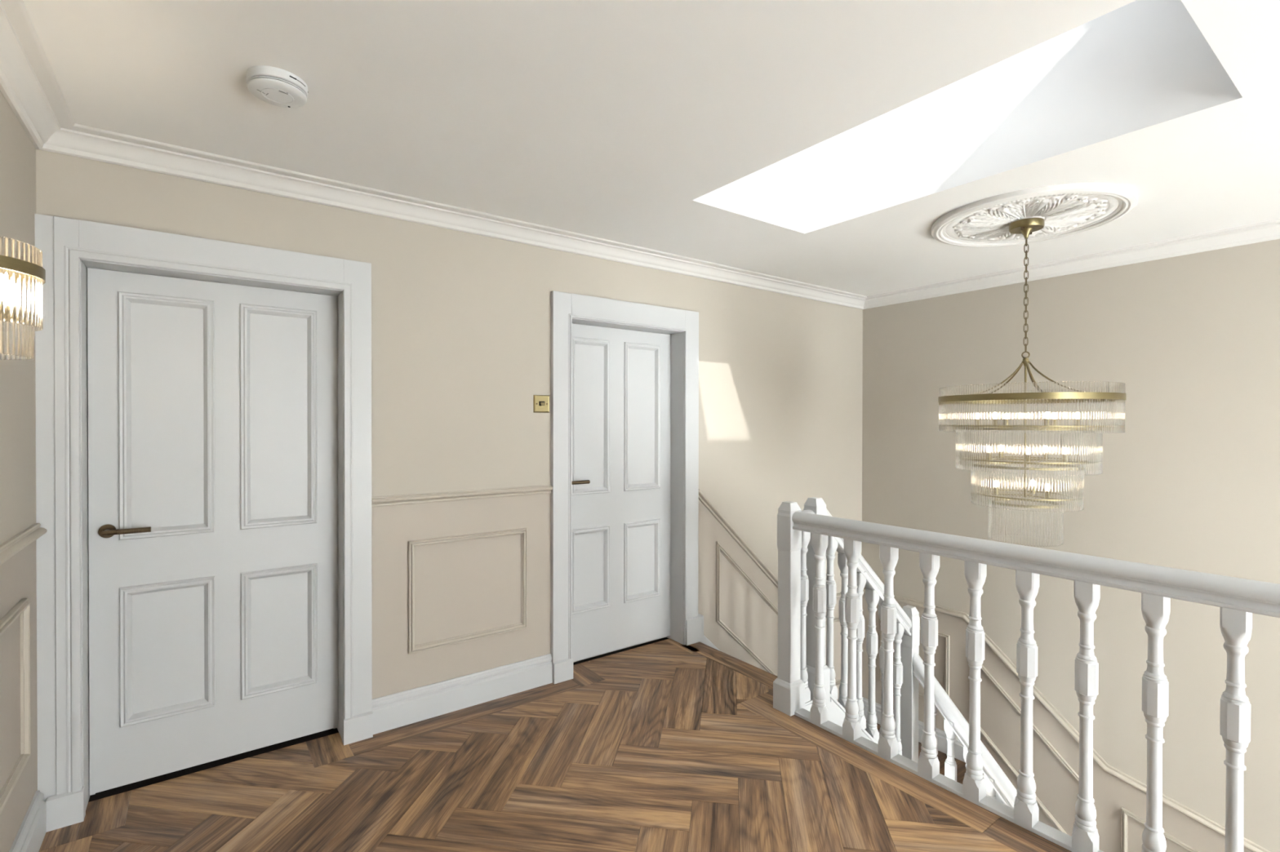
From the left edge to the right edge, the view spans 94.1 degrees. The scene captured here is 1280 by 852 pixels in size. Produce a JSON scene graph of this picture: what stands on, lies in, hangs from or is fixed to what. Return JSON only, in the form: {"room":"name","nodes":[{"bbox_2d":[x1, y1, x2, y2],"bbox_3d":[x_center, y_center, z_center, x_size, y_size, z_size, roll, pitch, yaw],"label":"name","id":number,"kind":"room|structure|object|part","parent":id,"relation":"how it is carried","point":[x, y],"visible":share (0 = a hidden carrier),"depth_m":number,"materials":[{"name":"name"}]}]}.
{"room":"stair landing","nodes":[
{"label":"stair landing","id":0,"kind":"room"},
{"bbox_2d":[0,90,37,851],"bbox_3d":[-0.464,0.301,-0.270,0.150,2.840,5.711,0,0,-36],"label":"wall","id":1,"kind":"structure","parent":0,"point":[18,575],"depth_m":1.84,"materials":[{"name":"beige paint"}]},
{"bbox_2d":[0,598,30,814],"bbox_3d":[-1.677,0.807,1.523,0.020,0.512,0.932,0,0,-36],"label":"trim","id":2,"kind":"structure","parent":1,"relation":"attached to","point":[21,608],"depth_m":1.87,"materials":[{"name":"beige paint"}]},
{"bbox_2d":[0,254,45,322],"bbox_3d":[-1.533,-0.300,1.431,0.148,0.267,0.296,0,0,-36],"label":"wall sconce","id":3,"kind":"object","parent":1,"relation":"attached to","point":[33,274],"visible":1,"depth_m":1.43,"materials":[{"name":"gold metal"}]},
{"bbox_3d":[-1.502,-0.326,1.398,0.035,0.062,0.034,0,0,-36],"label":"bulb","id":4,"kind":"part","parent":3,"relation":"part of","materials":[{"name":"beige glass"}]},
{"bbox_3d":[-1.555,-0.327,1.470,0.035,0.062,0.034,0,0,-36],"label":"bulb","id":5,"kind":"part","parent":3,"relation":"part of","materials":[{"name":"beige glass"}]},
{"bbox_2d":[0,523,47,565],"bbox_3d":[-0.443,0.373,-0.148,0.028,0.043,5.481,0,0,-36],"label":"trim","id":6,"kind":"structure","parent":1,"relation":"attached to","point":[15,544],"depth_m":1.80,"materials":[{"name":"beige paint"}]},
{"bbox_2d":[8,790,46,851],"bbox_3d":[-0.441,1.344,-0.149,0.024,0.152,5.466,0,0,-36],"label":"baseboard","id":7,"kind":"structure","parent":1,"relation":"attached to","point":[29,837],"depth_m":1.93,"materials":[{"name":"white paint"}]},
{"bbox_2d":[35,149,862,700],"bbox_3d":[-0.176,1.152,3.612,5.312,4.590,0.190,0,0,-36],"label":"wall","id":8,"kind":"structure","parent":0,"point":[461,321],"depth_m":3.07,"materials":[{"name":"beige paint"}]},
{"bbox_2d":[34,213,373,831],"bbox_3d":[-1.700,0.335,2.444,1.078,2.134,0.215,0,0,-36],"label":"door","id":9,"kind":"structure","parent":8,"relation":"in","point":[203,406],"depth_m":2.41,"materials":[{"name":"white paint"}]},
{"bbox_3d":[-2.023,0.336,2.110,0.065,2.134,0.030,0,0,-36],"label":"casing","id":10,"kind":"part","parent":9,"relation":"part of","materials":[{"name":"white paint"}]},
{"bbox_3d":[-2.014,0.398,2.253,0.051,0.051,0.008,0,0,-36],"label":"handle","id":11,"kind":"part","parent":9,"relation":"part of","materials":[{"name":"brown metal"}]},
{"bbox_3d":[-1.979,0.398,2.222,0.041,0.020,0.020,0,0,-36],"label":"lever","id":12,"kind":"part","parent":9,"relation":"part of","materials":[{"name":"brown metal"}]},
{"bbox_3d":[-1.880,-0.549,2.374,0.286,0.083,0.040,0,0,-36],"label":"rail","id":13,"kind":"part","parent":9,"relation":"part of","materials":[{"name":"white paint"}]},
{"bbox_3d":[-1.869,-0.038,2.361,0.298,0.949,0.021,0,0,-36],"label":"panel moulding","id":14,"kind":"part","parent":9,"relation":"part of","materials":[{"name":"white paint"}]},
{"bbox_3d":[-1.882,0.527,2.381,0.286,0.194,0.040,0,0,-36],"label":"rail","id":15,"kind":"part","parent":9,"relation":"part of","materials":[{"name":"white paint"}]},
{"bbox_3d":[-1.882,-0.039,2.379,0.286,0.937,0.025,0,0,-36],"label":"panel","id":16,"kind":"part","parent":9,"relation":"part of","materials":[{"name":"white paint"}]},
{"bbox_3d":[-1.870,0.885,2.367,0.298,0.535,0.021,0,0,-36],"label":"panel moulding","id":17,"kind":"part","parent":9,"relation":"part of","materials":[{"name":"white paint"}]},
{"bbox_3d":[-1.883,1.263,2.386,0.286,0.233,0.040,0,0,-36],"label":"rail","id":18,"kind":"part","parent":9,"relation":"part of","materials":[{"name":"white paint"}]},
{"bbox_3d":[-1.883,0.885,2.385,0.286,0.523,0.025,0,0,-36],"label":"panel","id":19,"kind":"part","parent":9,"relation":"part of","materials":[{"name":"white paint"}]},
{"bbox_3d":[-1.575,-0.550,2.599,0.274,0.083,0.040,0,0,-36],"label":"rail","id":20,"kind":"part","parent":9,"relation":"part of","materials":[{"name":"white paint"}]},
{"bbox_3d":[-1.577,-0.040,2.603,0.274,0.937,0.025,0,0,-36],"label":"panel","id":21,"kind":"part","parent":9,"relation":"part of","materials":[{"name":"white paint"}]},
{"bbox_3d":[-1.563,-0.040,2.586,0.286,0.949,0.021,0,0,-36],"label":"panel moulding","id":22,"kind":"part","parent":9,"relation":"part of","materials":[{"name":"white paint"}]},
{"bbox_3d":[-1.577,0.526,2.606,0.274,0.194,0.040,0,0,-36],"label":"rail","id":23,"kind":"part","parent":9,"relation":"part of","materials":[{"name":"white paint"}]},
{"bbox_3d":[-1.578,1.262,2.611,0.274,0.233,0.040,0,0,-36],"label":"rail","id":24,"kind":"part","parent":9,"relation":"part of","materials":[{"name":"white paint"}]},
{"bbox_3d":[-1.578,0.884,2.610,0.274,0.523,0.025,0,0,-36],"label":"panel","id":25,"kind":"part","parent":9,"relation":"part of","materials":[{"name":"white paint"}]},
{"bbox_3d":[-1.565,0.884,2.592,0.286,0.535,0.021,0,0,-36],"label":"panel moulding","id":26,"kind":"part","parent":9,"relation":"part of","materials":[{"name":"white paint"}]},
{"bbox_3d":[-1.265,0.334,2.668,0.114,2.134,0.030,0,0,-36],"label":"casing","id":27,"kind":"part","parent":9,"relation":"part of","materials":[{"name":"white paint"}]},
{"bbox_2d":[371,485,552,506],"bbox_3d":[-0.850,0.346,2.975,0.914,0.043,0.028,0,0,-36],"label":"trim","id":28,"kind":"structure","parent":8,"relation":"attached to","point":[504,492],"depth_m":2.93,"materials":[{"name":"beige paint"}]},
{"bbox_2d":[372,653,552,734],"bbox_3d":[-0.849,1.324,2.986,0.931,0.152,0.024,0,0,-36],"label":"baseboard","id":29,"kind":"structure","parent":8,"relation":"attached to","point":[396,710],"depth_m":2.94,"materials":[{"name":"white paint"}]},
{"bbox_2d":[408,528,527,653],"bbox_3d":[-0.845,0.808,2.987,0.606,0.529,0.020,0,0,-36],"label":"trim","id":30,"kind":"structure","parent":8,"relation":"attached to","point":[412,648],"depth_m":2.96,"materials":[{"name":"beige paint"}]},
{"bbox_2d":[533,395,549,413],"bbox_3d":[-0.529,-0.119,3.216,0.094,0.094,0.014,0,0,-36],"label":"light switch","id":31,"kind":"object","parent":8,"relation":"attached to","point":[540,402],"visible":1,"depth_m":3.21,"materials":[{"name":"gold metal"}]},
{"bbox_2d":[551,290,703,684],"bbox_3d":[-0.087,0.331,3.632,1.091,2.132,0.215,0,0,-36],"label":"door","id":32,"kind":"structure","parent":8,"relation":"in","point":[624,375],"depth_m":3.65,"materials":[{"name":"white paint"}]},
{"bbox_3d":[-0.435,0.332,3.279,0.113,2.132,0.030,0,0,-36],"label":"casing","id":33,"kind":"part","parent":32,"relation":"part of","materials":[{"name":"white paint"}]},
{"bbox_3d":[-0.306,-0.057,3.551,0.262,0.908,0.025,0,0,-36],"label":"panel","id":34,"kind":"part","parent":32,"relation":"part of","materials":[{"name":"white paint"}]},
{"bbox_3d":[-0.308,0.848,3.557,0.262,0.483,0.025,0,0,-36],"label":"panel","id":35,"kind":"part","parent":32,"relation":"part of","materials":[{"name":"white paint"}]},
{"bbox_3d":[-0.307,1.232,3.558,0.262,0.285,0.040,0,0,-36],"label":"rail","id":36,"kind":"part","parent":32,"relation":"part of","materials":[{"name":"white paint"}]},
{"bbox_3d":[-0.305,-0.553,3.547,0.262,0.084,0.040,0,0,-36],"label":"rail","id":37,"kind":"part","parent":32,"relation":"part of","materials":[{"name":"white paint"}]},
{"bbox_3d":[-0.306,0.502,3.554,0.262,0.210,0.040,0,0,-36],"label":"rail","id":38,"kind":"part","parent":32,"relation":"part of","materials":[{"name":"white paint"}]},
{"bbox_3d":[-0.295,0.848,3.539,0.274,0.495,0.021,0,0,-36],"label":"panel moulding","id":39,"kind":"part","parent":32,"relation":"part of","materials":[{"name":"white paint"}]},
{"bbox_3d":[-0.293,-0.057,3.533,0.274,0.920,0.021,0,0,-36],"label":"panel moulding","id":40,"kind":"part","parent":32,"relation":"part of","materials":[{"name":"white paint"}]},
{"bbox_3d":[0.003,-0.058,3.779,0.270,0.908,0.025,0,0,-36],"label":"panel","id":41,"kind":"part","parent":32,"relation":"part of","materials":[{"name":"white paint"}]},
{"bbox_3d":[0.002,0.847,3.785,0.270,0.483,0.025,0,0,-36],"label":"panel","id":42,"kind":"part","parent":32,"relation":"part of","materials":[{"name":"white paint"}]},
{"bbox_3d":[0.003,0.501,3.781,0.270,0.210,0.040,0,0,-36],"label":"rail","id":43,"kind":"part","parent":32,"relation":"part of","materials":[{"name":"white paint"}]},
{"bbox_3d":[0.002,1.231,3.786,0.270,0.285,0.040,0,0,-36],"label":"rail","id":44,"kind":"part","parent":32,"relation":"part of","materials":[{"name":"white paint"}]},
{"bbox_3d":[0.016,-0.058,3.761,0.282,0.920,0.021,0,0,-36],"label":"panel moulding","id":45,"kind":"part","parent":32,"relation":"part of","materials":[{"name":"white paint"}]},
{"bbox_3d":[0.015,0.847,3.767,0.282,0.495,0.021,0,0,-36],"label":"panel moulding","id":46,"kind":"part","parent":32,"relation":"part of","materials":[{"name":"white paint"}]},
{"bbox_3d":[0.004,-0.554,3.774,0.270,0.084,0.040,0,0,-36],"label":"rail","id":47,"kind":"part","parent":32,"relation":"part of","materials":[{"name":"white paint"}]},
{"bbox_3d":[0.324,0.330,3.837,0.118,2.132,0.030,0,0,-36],"label":"casing","id":48,"kind":"part","parent":32,"relation":"part of","materials":[{"name":"white paint"}]},
{"bbox_2d":[699,635,719,650],"bbox_3d":[0.758,1.927,4.174,0.960,1.212,0.022,0,0,-36],"label":"trim","id":49,"kind":"structure","parent":8,"relation":"attached to","point":[706,641],"depth_m":3.93,"materials":[{"name":"white paint"}]},
{"bbox_2d":[715,541,777,676],"bbox_3d":[0.846,1.413,4.236,0.822,1.282,0.020,0,0,-36],"label":"trim","id":50,"kind":"structure","parent":8,"relation":"attached to","point":[719,548],"depth_m":4.08,"materials":[{"name":"beige paint"}]},
{"bbox_2d":[698,488,863,599],"bbox_3d":[1.112,0.899,4.424,1.874,0.989,0.028,0,0,-36],"label":"trim","id":51,"kind":"structure","parent":8,"relation":"attached to","point":[702,498],"depth_m":4.10,"materials":[{"name":"beige paint"}]},
{"bbox_2d":[826,617,840,685],"bbox_3d":[1.506,1.813,4.726,0.540,0.538,0.020,0,0,-36],"label":"trim","id":52,"kind":"structure","parent":8,"relation":"attached to","point":[837,682],"depth_m":4.78,"materials":[{"name":"beige paint"}]},
{"bbox_2d":[39,637,1071,851],"bbox_3d":[0.721,1.526,0.835,3.062,0.220,5.671,0,0,-36],"label":"floor","id":53,"kind":"structure","parent":0,"point":[664,744],"depth_m":2.32,"materials":[{"name":"brown wood"}]},
{"bbox_2d":[773,501,804,716],"bbox_3d":[0.739,0.889,2.951,0.110,1.026,0.110,0,0,-36],"label":"newel post","id":54,"kind":"object","parent":53,"relation":"on","point":[788,689],"visible":0.93,"depth_m":2.92,"materials":[{"name":"white paint"}]},
{"bbox_2d":[800,510,814,706],"bbox_3d":[0.820,0.915,3.010,0.115,0.974,0.073,0,0,-36],"label":"baluster","id":55,"kind":"object","parent":53,"relation":"on","point":[806,536],"visible":0.59,"depth_m":2.99,"materials":[{"name":"white paint"}]},
{"bbox_3d":[0.821,0.470,3.007,0.115,0.084,0.073,0,0,-36],"label":"handrail","id":56,"kind":"part","parent":55,"relation":"part of","materials":[{"name":"white paint"}]},
{"bbox_3d":[0.819,1.394,3.013,0.089,0.016,0.065,0,0,-36],"label":"rail","id":57,"kind":"part","parent":55,"relation":"part of","materials":[{"name":"white paint"}]},
{"bbox_2d":[804,702,813,711],"bbox_3d":[0.827,1.610,2.997,0.122,0.424,0.033,0,0,-36],"label":"trim","id":58,"kind":"structure","parent":53,"relation":"attached to","point":[807,707],"depth_m":2.99,"materials":[{"name":"white paint"}]},
{"bbox_2d":[803,497,830,702],"bbox_3d":[0.900,1.086,3.071,0.110,1.432,0.110,0,0,-36],"label":"newel post","id":59,"kind":"object","parent":53,"relation":"on","point":[816,504],"visible":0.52,"depth_m":3.04,"materials":[{"name":"white paint"}]},
{"bbox_2d":[791,511,1279,851],"bbox_3d":[2.097,0.924,1.111,0.073,0.984,4.490,0,0,-36],"label":"balustrade","id":60,"kind":"object","parent":53,"relation":"on","point":[1237,598],"visible":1,"depth_m":2.08,"materials":[{"name":"white paint"}]},
{"bbox_3d":[2.102,1.408,1.110,0.062,0.016,4.477,0,0,-36],"label":"rail","id":61,"kind":"part","parent":60,"relation":"part of","materials":[{"name":"white paint"}]},
{"bbox_3d":[2.098,0.474,1.108,0.073,0.084,4.490,0,0,-36],"label":"handrail","id":62,"kind":"part","parent":60,"relation":"part of","materials":[{"name":"white paint"}]},
{"bbox_2d":[22,0,1279,296],"bbox_3d":[1.518,-1.673,1.299,5.312,1.294,5.911,0,0,-36],"label":"ceiling","id":63,"kind":"structure","parent":0,"point":[821,143],"depth_m":2.03,"materials":[{"name":"paint"}]},
{"bbox_2d":[245,65,308,107],"bbox_3d":[-1.086,-1.011,1.786,0.159,0.045,0.158,0,0,-36],"label":"smoke detector","id":64,"kind":"object","parent":63,"relation":"attached to","point":[273,86],"visible":1,"depth_m":1.75,"materials":[{"name":"white plastic"}]},
{"bbox_2d":[931,182,1137,247],"bbox_3d":[1.918,-1.021,2.957,0.850,0.030,0.850,0,0,10],"label":"ceiling rose","id":65,"kind":"object","parent":63,"relation":"attached to","point":[1066,209],"visible":0.8,"depth_m":2.84,"materials":[{"name":"white paint"}]},
{"bbox_2d":[937,217,1126,508],"bbox_3d":[1.917,-0.220,2.962,0.778,1.576,0.778,0,0,-36],"label":"chandelier","id":66,"kind":"object","parent":65,"relation":"hanging from","point":[1025,227],"visible":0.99,"depth_m":2.92,"materials":[{"name":"gold metal"}]},
{"bbox_3d":[1.754,-0.052,3.095,0.021,0.032,0.020,0,0,-36],"label":"bulb","id":67,"kind":"part","parent":66,"relation":"part of","materials":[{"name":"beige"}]},
{"bbox_3d":[1.731,-0.233,2.965,0.280,0.176,0.217,0,0,-36],"label":"arm","id":68,"kind":"part","parent":66,"relation":"part of","materials":[{"name":"gold metal"}]},
{"bbox_3d":[1.754,0.116,2.995,0.021,0.032,0.020,0,0,-36],"label":"bulb","id":69,"kind":"part","parent":66,"relation":"part of","materials":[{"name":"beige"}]},
{"bbox_3d":[1.721,-0.051,2.888,0.021,0.032,0.020,0,0,-36],"label":"bulb","id":70,"kind":"part","parent":66,"relation":"part of","materials":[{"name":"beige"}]},
{"bbox_3d":[1.795,0.291,3.004,0.021,0.032,0.020,0,0,-36],"label":"bulb","id":71,"kind":"part","parent":66,"relation":"part of","materials":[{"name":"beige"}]},
{"bbox_3d":[1.895,0.116,3.128,0.021,0.032,0.020,0,0,-36],"label":"bulb","id":72,"kind":"part","parent":66,"relation":"part of","materials":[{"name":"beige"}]},
{"bbox_3d":[1.863,-0.233,3.139,0.008,0.176,0.349,0,0,-17],"label":"arm","id":73,"kind":"part","parent":66,"relation":"part of","materials":[{"name":"gold metal"}]},
{"bbox_3d":[1.949,-0.052,3.169,0.021,0.032,0.020,0,0,-36],"label":"bulb","id":74,"kind":"part","parent":66,"relation":"part of","materials":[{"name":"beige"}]},
{"bbox_3d":[1.916,0.024,2.963,0.010,0.660,0.010,0,0,-36],"label":"stem","id":75,"kind":"part","parent":66,"relation":"part of","materials":[{"name":"gold metal"}]},
{"bbox_3d":[1.837,0.118,2.819,0.021,0.032,0.020,0,0,-36],"label":"bulb","id":76,"kind":"part","parent":66,"relation":"part of","materials":[{"name":"beige glass"}]},
{"bbox_3d":[2.010,0.291,3.050,0.021,0.032,0.020,0,0,-36],"label":"bulb","id":77,"kind":"part","parent":66,"relation":"part of","materials":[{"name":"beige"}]},
{"bbox_3d":[2.068,-0.233,3.068,0.349,0.176,0.008,0,0,-35],"label":"arm","id":78,"kind":"part","parent":66,"relation":"part of","materials":[{"name":"gold metal"}]},
{"bbox_3d":[1.856,-0.231,2.786,0.290,0.176,0.203,0,0,-36],"label":"arm","id":79,"kind":"part","parent":66,"relation":"part of","materials":[{"name":"gold metal"}]},
{"bbox_3d":[2.065,0.117,3.034,0.021,0.032,0.020,0,0,-36],"label":"bulb","id":80,"kind":"part","parent":66,"relation":"part of","materials":[{"name":"beige glass"}]},
{"bbox_3d":[1.883,-0.050,2.756,0.021,0.032,0.020,0,0,-36],"label":"bulb","id":81,"kind":"part","parent":66,"relation":"part of","materials":[{"name":"beige glass"}]},
{"bbox_3d":[1.942,0.293,2.841,0.021,0.032,0.020,0,0,-36],"label":"bulb","id":82,"kind":"part","parent":66,"relation":"part of","materials":[{"name":"beige glass"}]},
{"bbox_3d":[2.111,-0.051,3.038,0.021,0.032,0.020,0,0,-36],"label":"bulb","id":83,"kind":"part","parent":66,"relation":"part of","materials":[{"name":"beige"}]},
{"bbox_3d":[2.064,-0.231,2.851,0.349,0.176,0.008,0,0,37],"label":"arm","id":84,"kind":"part","parent":66,"relation":"part of","materials":[{"name":"gold metal"}]},
{"bbox_3d":[2.029,0.118,2.844,0.021,0.032,0.020,0,0,-36],"label":"bulb","id":85,"kind":"part","parent":66,"relation":"part of","materials":[{"name":"beige glass"}]},
{"bbox_3d":[2.079,-0.050,2.831,0.021,0.032,0.020,0,0,-36],"label":"bulb","id":86,"kind":"part","parent":66,"relation":"part of","materials":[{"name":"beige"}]},
{"bbox_2d":[862,239,1279,851],"bbox_3d":[3.611,1.163,2.737,0.150,4.590,5.711,0,0,-36],"label":"wall","id":87,"kind":"structure","parent":0,"point":[1184,473],"depth_m":3.62,"materials":[{"name":"beige paint"}]},
{"bbox_2d":[0,0,1279,309],"bbox_3d":[1.517,-0.987,1.303,4.912,0.078,5.511,0,0,-36],"label":"trim","id":88,"kind":"structure","parent":87,"relation":"attached to","point":[28,84],"depth_m":2.69,"materials":[{"name":"white paint"}]},
{"bbox_2d":[862,697,965,762],"bbox_3d":[1.757,2.349,4.373,0.903,0.152,0.891,0,0,-36],"label":"baseboard","id":89,"kind":"structure","parent":87,"relation":"attached to","point":[942,741],"depth_m":4.45,"materials":[{"name":"white paint"}]},
{"bbox_2d":[879,618,950,698],"bbox_3d":[2.116,1.815,4.627,0.020,0.538,0.560,0,0,-36],"label":"trim","id":90,"kind":"structure","parent":87,"relation":"attached to","point":[946,637],"depth_m":4.41,"materials":[{"name":"beige paint"}]},
{"bbox_2d":[995,793,1004,804],"bbox_3d":[2.618,2.902,3.949,0.022,1.249,0.820,0,0,-36],"label":"trim","id":91,"kind":"structure","parent":87,"relation":"attached to","point":[997,797],"depth_m":4.12,"materials":[{"name":"white paint"}]},
{"bbox_2d":[980,664,1079,834],"bbox_3d":[2.587,2.193,3.989,0.020,1.140,0.730,0,0,-36],"label":"trim","id":92,"kind":"structure","parent":87,"relation":"attached to","point":[983,668],"depth_m":3.99,"materials":[{"name":"beige paint"}]},
{"bbox_2d":[862,587,1271,851],"bbox_3d":[3.480,2.112,2.769,0.028,1.496,5.516,0,0,-36],"label":"trim","id":93,"kind":"structure","parent":87,"relation":"attached to","point":[1216,827],"depth_m":3.68,"materials":[{"name":"beige paint"}]},
{"bbox_2d":[1120,807,1199,851],"bbox_3d":[3.203,2.659,3.155,0.020,0.731,1.052,0,0,-36],"label":"trim","id":94,"kind":"structure","parent":87,"relation":"attached to","point":[1125,813],"depth_m":3.55,"materials":[{"name":"beige paint"}]},
{"bbox_3d":[2.634,3.335,2.158,2.123,0.150,5.511,0,0,-36],"label":"floor","id":95,"kind":"structure","parent":0,"visible":0},
{"bbox_2d":[825,693,983,784],"bbox_3d":[1.633,2.426,3.678,1.918,2.127,1.857,0,0,-36],"label":"staircase","id":96,"kind":"structure","parent":95,"relation":"on","point":[836,712],"depth_m":3.30,"materials":[{"name":"white paint"}]},
{"bbox_2d":[826,508,911,755],"bbox_3d":[1.268,1.214,3.339,0.825,1.625,0.073,0,0,-36],"label":"balustrade","id":97,"kind":"object","parent":96,"relation":"on","point":[866,577],"visible":0.67,"depth_m":3.28,"materials":[{"name":"white paint"}]},
{"bbox_3d":[1.268,0.829,3.337,0.825,0.856,0.073,0,0,-36],"label":"handrail","id":98,"kind":"part","parent":97,"relation":"part of","materials":[{"name":"white paint"}]},
{"bbox_2d":[900,604,919,762],"bbox_3d":[1.631,1.947,3.616,0.087,1.705,0.086,0,0,-36],"label":"newel post","id":99,"kind":"object","parent":96,"relation":"on","point":[909,646],"visible":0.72,"depth_m":3.58,"materials":[{"name":"white paint"}]},
{"bbox_2d":[912,653,1017,808],"bbox_3d":[1.890,2.160,3.265,0.073,1.588,0.790,0,0,-36],"label":"balustrade","id":100,"kind":"object","parent":96,"relation":"on","point":[955,724],"visible":0.27,"depth_m":3.36,"materials":[{"name":"white paint"}]}
]}

